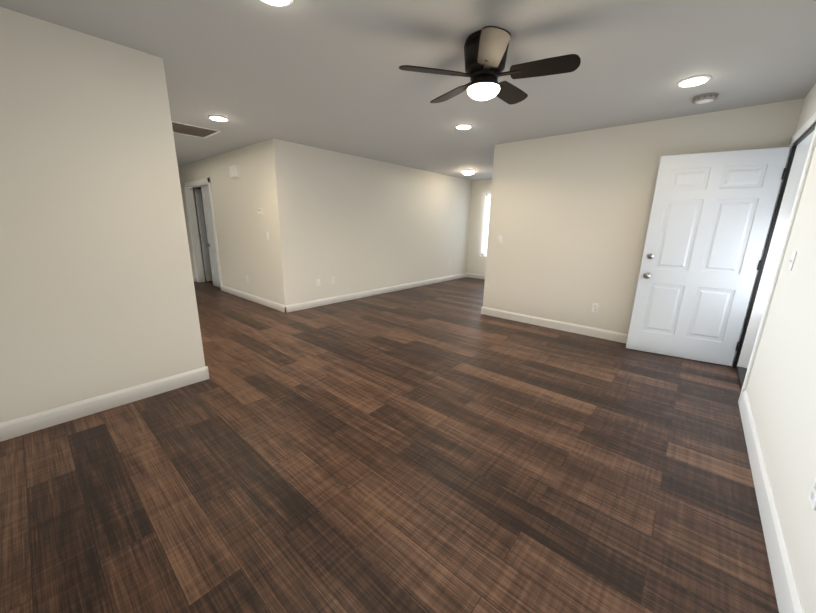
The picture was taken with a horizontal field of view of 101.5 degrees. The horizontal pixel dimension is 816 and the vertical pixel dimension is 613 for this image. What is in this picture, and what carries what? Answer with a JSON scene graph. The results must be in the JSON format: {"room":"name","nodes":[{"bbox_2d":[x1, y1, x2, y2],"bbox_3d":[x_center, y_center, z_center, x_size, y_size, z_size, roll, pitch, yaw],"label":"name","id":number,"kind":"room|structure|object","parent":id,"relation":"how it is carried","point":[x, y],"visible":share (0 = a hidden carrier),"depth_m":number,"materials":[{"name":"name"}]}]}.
{"room":"empty living room","nodes":[
{"label":"empty living room","id":0,"kind":"room"},
{"bbox_2d":[0,7,189,422],"bbox_3d":[-2.962,-0.257,1.333,0.120,2.440,3.366,13,18,39],"label":"wall","id":1,"kind":"structure","parent":0,"point":[89,303],"depth_m":2.15,"materials":[{"name":"paint"}]},
{"bbox_2d":[0,366,208,441],"bbox_3d":[-2.886,0.872,1.617,0.015,0.115,3.501,13,18,39],"label":"baseboard","id":2,"kind":"structure","parent":1,"relation":"attached to","point":[16,427],"depth_m":2.36,"materials":[{"name":"white wood"}]},
{"bbox_2d":[142,52,204,370],"bbox_3d":[-4.373,-1.124,4.756,6.881,2.440,0.120,13,18,39],"label":"wall","id":3,"kind":"structure","parent":0,"point":[154,70],"depth_m":2.52,"materials":[{"name":"paint"}]},
{"bbox_2d":[193,187,204,269],"bbox_3d":[-5.436,-2.125,8.749,0.120,2.440,4.946,13,18,39],"label":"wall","id":4,"kind":"structure","parent":0,"point":[198,223],"depth_m":8.62,"materials":[{"name":"paint"}]},
{"bbox_2d":[178,139,291,304],"bbox_3d":[-3.818,-1.552,6.535,5.323,2.440,0.120,13,18,39],"label":"wall","id":5,"kind":"structure","parent":0,"point":[253,253],"depth_m":5.34,"materials":[{"name":"paint"}]},
{"bbox_2d":[183,178,222,290],"bbox_3d":[-4.147,-1.464,6.848,1.458,2.109,0.156,13,18,39],"label":"door frame","id":6,"kind":"structure","parent":5,"relation":"attached to","point":[193,227],"depth_m":7.12,"materials":[{"name":"white wood"}]},
{"bbox_2d":[194,188,212,280],"bbox_3d":[-4.385,-1.595,7.561,0.179,1.995,0.632,9,16,30],"label":"hall door","id":7,"kind":"structure","parent":5,"relation":"in","point":[203,233],"depth_m":7.33,"materials":[{"name":"white wood"}]},
{"bbox_2d":[201,185,219,286],"bbox_3d":[-3.888,-1.370,6.681,0.632,1.995,0.179,13,18,39],"label":"hall door","id":8,"kind":"structure","parent":5,"relation":"in","point":[210,232],"depth_m":6.74,"materials":[{"name":"white wood"}]},
{"bbox_2d":[229,165,240,178],"bbox_3d":[-2.793,-2.173,5.367,0.300,0.190,0.046,13,18,39],"label":"door chime","id":9,"kind":"object","parent":5,"relation":"attached to","point":[234,170],"visible":1,"depth_m":5.31,"materials":[{"name":"white plastic"}]},
{"bbox_2d":[222,285,285,312],"bbox_3d":[-2.762,-0.161,5.824,2.388,0.115,0.015,13,18,39],"label":"baseboard","id":10,"kind":"structure","parent":5,"relation":"attached to","point":[264,302],"depth_m":5.67,"materials":[{"name":"white wood"}]},
{"bbox_2d":[282,140,471,303],"bbox_3d":[-0.137,-1.556,6.817,0.120,2.440,5.119,13,18,39],"label":"wall","id":11,"kind":"structure","parent":0,"point":[355,224],"depth_m":6.01,"materials":[{"name":"paint"}]},
{"bbox_2d":[284,273,466,312],"bbox_3d":[-0.150,-0.404,7.002,0.015,0.115,5.254,13,18,39],"label":"baseboard","id":12,"kind":"structure","parent":11,"relation":"attached to","point":[317,303],"depth_m":6.24,"materials":[{"name":"white wood"}]},
{"bbox_2d":[0,274,778,612],"bbox_3d":[-1.332,0.242,4.741,12.398,0.100,10.791,13,18,39],"label":"floor","id":13,"kind":"structure","parent":0,"point":[442,448],"depth_m":1.80,"materials":[{"name":"brown wood"}]},
{"bbox_2d":[0,0,815,180],"bbox_3d":[-1.854,-2.351,4.609,10.898,0.100,10.791,13,18,39],"label":"ceiling","id":14,"kind":"structure","parent":0,"point":[330,75],"depth_m":2.33,"materials":[{"name":"paint"}]},
{"bbox_2d":[172,121,220,137],"bbox_3d":[-2.759,-2.192,4.139,0.570,0.016,0.620,13,18,39],"label":"ceiling vent","id":15,"kind":"object","parent":14,"relation":"in","point":[189,129],"visible":0.58,"depth_m":4.17,"materials":[{"name":"white"}]},
{"bbox_2d":[208,115,228,120],"bbox_3d":[-2.079,-2.064,3.660,0.202,0.012,0.202,13,18,39],"label":"recessed light","id":16,"kind":"object","parent":14,"relation":"in","point":[217,118],"visible":0.96,"depth_m":3.63,"materials":[{"name":"white"}]},
{"bbox_2d":[260,0,293,6],"bbox_3d":[-0.666,-1.543,1.646,0.202,0.012,0.202,13,18,39],"label":"recessed light","id":17,"kind":"object","parent":14,"relation":"in","point":[280,3],"visible":1,"depth_m":1.70,"materials":[{"name":"white"}]},
{"bbox_2d":[455,124,472,128],"bbox_3d":[0.637,-2.052,3.809,0.202,0.012,0.202,13,18,39],"label":"recessed light","id":18,"kind":"object","parent":14,"relation":"in","point":[463,126],"visible":1,"depth_m":3.77,"materials":[{"name":"white"}]},
{"bbox_2d":[461,170,474,174],"bbox_3d":[1.245,-2.763,6.893,0.280,0.085,0.280,13,18,39],"label":"dome light","id":19,"kind":"object","parent":14,"relation":"attached to","point":[467,172],"visible":1,"depth_m":6.80,"materials":[{"name":"white glass"}]},
{"bbox_2d":[399,26,580,104],"bbox_3d":[0.505,-1.476,2.100,1.037,0.321,0.999,13,18,39],"label":"ceiling fan","id":20,"kind":"object","parent":14,"relation":"hanging from","point":[485,51],"visible":1,"depth_m":1.99,"materials":[{"name":"black wood"}]},
{"bbox_2d":[677,75,711,86],"bbox_3d":[2.175,-1.712,2.536,0.202,0.012,0.202,13,18,39],"label":"recessed light","id":21,"kind":"object","parent":14,"relation":"in","point":[694,80],"visible":1,"depth_m":2.52,"materials":[{"name":"white"}]},
{"bbox_2d":[692,92,718,103],"bbox_3d":[2.523,-1.761,2.832,0.170,0.046,0.170,13,18,39],"label":"smoke detector","id":22,"kind":"object","parent":14,"relation":"attached to","point":[704,98],"visible":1,"depth_m":2.79,"materials":[{"name":"white plastic"}]},
{"bbox_2d":[466,179,491,273],"bbox_3d":[2.099,-1.883,8.309,1.497,2.440,0.120,13,18,39],"label":"wall","id":23,"kind":"structure","parent":0,"point":[477,215],"depth_m":8.48,"materials":[{"name":"paint"}]},
{"bbox_2d":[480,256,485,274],"bbox_3d":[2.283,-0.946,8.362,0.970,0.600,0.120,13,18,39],"label":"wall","id":24,"kind":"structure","parent":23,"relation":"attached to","point":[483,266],"depth_m":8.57,"materials":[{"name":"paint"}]},
{"bbox_2d":[480,194,490,256],"bbox_3d":[2.281,-1.950,8.092,1.030,1.520,0.120,13,18,39],"label":"window","id":25,"kind":"structure","parent":23,"relation":"in","point":[486,225],"depth_m":8.37,"materials":[{"name":"white"}]},
{"bbox_2d":[483,98,803,333],"bbox_3d":[2.306,-0.838,4.073,2.862,2.440,0.120,13,18,39],"label":"wall","id":26,"kind":"structure","parent":0,"point":[569,215],"depth_m":4.07,"materials":[{"name":"paint"}]},
{"bbox_2d":[498,235,502,243],"bbox_3d":[1.329,-0.970,4.817,0.070,0.115,0.018,13,18,39],"label":"light switch","id":27,"kind":"object","parent":26,"relation":"attached to","point":[500,237],"visible":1,"depth_m":4.82,"materials":[{"name":"white plastic"}]},
{"bbox_2d":[481,307,627,342],"bbox_3d":[2.236,0.301,4.306,2.877,0.115,0.015,13,18,39],"label":"baseboard","id":28,"kind":"structure","parent":26,"relation":"attached to","point":[586,330],"depth_m":4.47,"materials":[{"name":"white wood"}]},
{"bbox_2d":[592,303,598,312],"bbox_3d":[2.335,0.015,4.155,0.070,0.115,0.008,13,18,39],"label":"outlet","id":29,"kind":"object","parent":26,"relation":"attached to","point":[595,306],"visible":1,"depth_m":4.15,"materials":[{"name":"white plastic"}]},
{"bbox_2d":[746,84,815,612],"bbox_3d":[2.096,-0.229,1.583,0.180,2.440,10.351,13,18,39],"label":"wall","id":30,"kind":"structure","parent":0,"point":[781,389],"depth_m":1.68,"materials":[{"name":"paint"}]},
{"bbox_2d":[739,390,803,612],"bbox_3d":[0.607,1.230,0.350,0.015,0.145,6.090,13,18,39],"label":"baseboard","id":31,"kind":"structure","parent":30,"relation":"attached to","point":[788,598],"depth_m":1.46,"materials":[{"name":"white wood"}]},
{"bbox_2d":[731,112,815,404],"bbox_3d":[3.061,-0.332,2.696,0.227,2.142,1.078,13,18,39],"label":"door frame","id":32,"kind":"structure","parent":30,"relation":"attached to","point":[801,151],"depth_m":2.95,"materials":[{"name":"white wood"}]},
{"bbox_2d":[626,147,789,365],"bbox_3d":[2.908,-0.454,3.359,0.911,2.040,0.189,9,16,31],"label":"entry door","id":33,"kind":"structure","parent":32,"relation":"attached to","point":[711,213],"depth_m":3.31,"materials":[{"name":"white wood"}]},
{"bbox_2d":[789,251,796,269],"bbox_3d":[2.401,-0.286,2.089,0.018,0.115,0.070,13,18,39],"label":"light switch","id":34,"kind":"object","parent":30,"relation":"attached to","point":[792,260],"visible":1,"depth_m":2.07,"materials":[{"name":"white plastic"}]},
{"bbox_2d":[808,478,815,509],"bbox_3d":[1.424,0.643,1.163,0.008,0.115,0.070,13,18,39],"label":"outlet","id":35,"kind":"object","parent":30,"relation":"attached to","point":[812,497],"visible":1,"depth_m":1.17,"materials":[{"name":"white plastic"}]},
{"bbox_3d":[4.129,-1.429,6.608,3.878,2.440,0.120,13,18,39],"label":"wall","id":36,"kind":"structure","parent":0,"visible":0},
{"bbox_2d":[466,273,484,278],"bbox_3d":[3.477,-0.420,7.329,5.075,0.115,0.015,13,18,39],"label":"baseboard","id":37,"kind":"structure","parent":36,"relation":"attached to","point":[478,276],"depth_m":8.74,"materials":[{"name":"white wood"}]}
]}

